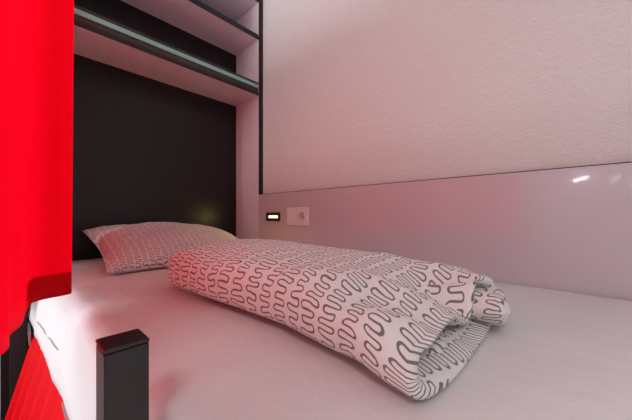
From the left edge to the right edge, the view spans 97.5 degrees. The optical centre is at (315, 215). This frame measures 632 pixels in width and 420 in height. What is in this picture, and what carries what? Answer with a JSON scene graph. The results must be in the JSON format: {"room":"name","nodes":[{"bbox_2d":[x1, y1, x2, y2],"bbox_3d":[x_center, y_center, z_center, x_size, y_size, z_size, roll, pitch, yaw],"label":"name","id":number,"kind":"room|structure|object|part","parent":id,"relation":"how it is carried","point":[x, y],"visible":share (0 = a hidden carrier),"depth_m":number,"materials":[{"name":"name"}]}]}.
{"room":"dormitory","nodes":[
{"label":"dormitory","id":0,"kind":"room"},
{"bbox_2d":[263,0,631,193],"bbox_3d":[1.021,-0.291,0.520,4.400,2.750,0.252,0,0,43],"label":"wall","id":1,"kind":"structure","parent":0,"point":[356,92],"depth_m":0.92,"materials":[{"name":"white paint"}]},
{"bbox_2d":[266,212,279,220],"bbox_3d":[-0.226,0.004,1.453,0.112,0.044,0.006,0,0,43],"label":"light","id":2,"kind":"object","parent":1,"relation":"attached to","point":[269,216],"visible":1,"depth_m":1.45,"materials":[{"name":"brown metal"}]},
{"bbox_2d":[287,207,308,225],"bbox_3d":[-0.090,0.002,1.323,0.148,0.088,0.013,0,0,43],"label":"power socket","id":3,"kind":"object","parent":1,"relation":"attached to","point":[296,216],"visible":1,"depth_m":1.32,"materials":[{"name":"white plastic"}]},
{"bbox_2d":[288,210,295,222],"bbox_3d":[-0.117,0.001,1.345,0.059,0.062,0.004,0,0,43],"label":"switch","id":4,"kind":"object","parent":3,"relation":"attached to","point":[291,213],"depth_m":1.34,"materials":[{"name":"white plastic"}]},
{"bbox_2d":[259,163,631,300],"bbox_3d":[0.604,0.333,0.714,2.477,0.902,0.028,0,0,43],"label":"wall panel","id":5,"kind":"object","parent":1,"relation":"attached to","point":[564,229],"depth_m":0.78,"materials":[{"name":"grey laminate"}]},
{"bbox_2d":[259,161,631,194],"bbox_3d":[0.605,-0.119,0.715,2.477,0.002,0.030,0,0,43],"label":"trim","id":6,"kind":"structure","parent":1,"relation":"attached to","point":[631,161],"depth_m":0.80,"materials":[{"name":"black"}]},
{"bbox_3d":[-0.146,1.134,-0.749,4.400,0.100,3.700,0,0,43],"label":"floor","id":7,"kind":"structure","parent":0,"visible":0},
{"bbox_2d":[10,311,149,419],"bbox_3d":[-0.054,0.594,0.663,2.018,0.981,0.928,0,0,43],"label":"bed","id":8,"kind":"object","parent":7,"relation":"on","point":[122,359],"visible":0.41,"depth_m":0.23,"materials":[{"name":"black wood"}]},
{"bbox_3d":[-1.080,0.656,1.006,0.042,0.856,0.042,0,0,43],"label":"post","id":9,"kind":"part","parent":8,"relation":"part of","materials":[{"name":"black metal"}]},
{"bbox_2d":[5,335,68,419],"bbox_3d":[-0.330,0.693,0.298,1.910,0.620,0.174,0,0,43],"label":"curtain","id":10,"kind":"object","parent":8,"relation":"hanging from","point":[36,396],"visible":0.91,"depth_m":0.75,"materials":[{"name":"red fabric"}]},
{"bbox_3d":[-0.163,0.596,0.233,0.031,0.977,0.031,0,0,43],"label":"post","id":11,"kind":"part","parent":8,"relation":"part of","materials":[{"name":"black wood"}]},
{"bbox_2d":[28,258,631,419],"bbox_3d":[-0.053,0.282,0.694,1.998,0.199,0.884,0,0,43],"label":"mattress","id":12,"kind":"object","parent":8,"relation":"on","point":[557,355],"visible":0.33,"depth_m":0.37,"materials":[{"name":"white fabric"}]},
{"bbox_2d":[83,222,237,273],"bbox_3d":[-0.575,0.103,1.214,0.446,0.155,0.640,0,0,43],"label":"pillow","id":13,"kind":"object","parent":12,"relation":"on","point":[124,248],"visible":0.62,"depth_m":1.01,"materials":[{"name":"fabric"}]},
{"bbox_2d":[168,239,510,399],"bbox_3d":[-0.056,0.124,0.621,0.791,0.117,0.371,0,0,43],"label":"duvet","id":14,"kind":"object","parent":12,"relation":"on","point":[413,324],"visible":1,"depth_m":0.41,"materials":[{"name":"fabric"}]},
{"bbox_2d":[0,0,262,419],"bbox_3d":[-0.733,-0.226,1.276,0.254,2.620,1.006,0,0,43],"label":"shelf unit","id":15,"kind":"object","parent":7,"relation":"on","point":[168,94],"visible":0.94,"depth_m":1.36,"materials":[{"name":"black"}]},
{"bbox_2d":[0,0,73,355],"bbox_3d":[-0.254,-0.329,0.227,0.137,0.993,1.880,0,0,-45],"label":"curtain","id":16,"kind":"object","parent":15,"relation":"hanging from","point":[37,36],"visible":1,"depth_m":0.48,"materials":[{"name":"red fabric"}]},
{"bbox_3d":[-0.730,-0.681,1.272,0.228,0.018,0.954,0,0,43],"label":"shelf","id":17,"kind":"part","parent":15,"relation":"part of","materials":[{"name":"white laminate"}]},
{"bbox_3d":[-0.649,-0.736,1.198,0.015,0.014,0.955,0,0,43],"label":"rail","id":18,"kind":"part","parent":15,"relation":"part of","materials":[{"name":"grey"}]},
{"bbox_3d":[-0.645,-0.681,1.194,0.006,0.018,0.955,0,0,43],"label":"rail","id":19,"kind":"part","parent":15,"relation":"part of","materials":[{"name":"black"}]},
{"bbox_3d":[-0.730,-0.993,1.272,0.228,0.018,0.954,0,0,43],"label":"shelf","id":20,"kind":"part","parent":15,"relation":"part of","materials":[{"name":"white laminate"}]},
{"bbox_3d":[-0.730,-1.201,1.272,0.228,0.018,0.954,0,0,43],"label":"shelf","id":21,"kind":"part","parent":15,"relation":"part of","materials":[{"name":"white laminate"}]},
{"bbox_3d":[-0.403,-0.226,1.638,0.250,2.620,0.026,0,0,43],"label":"panel","id":22,"kind":"part","parent":15,"relation":"part of","materials":[{"name":"white laminate"}]}
]}

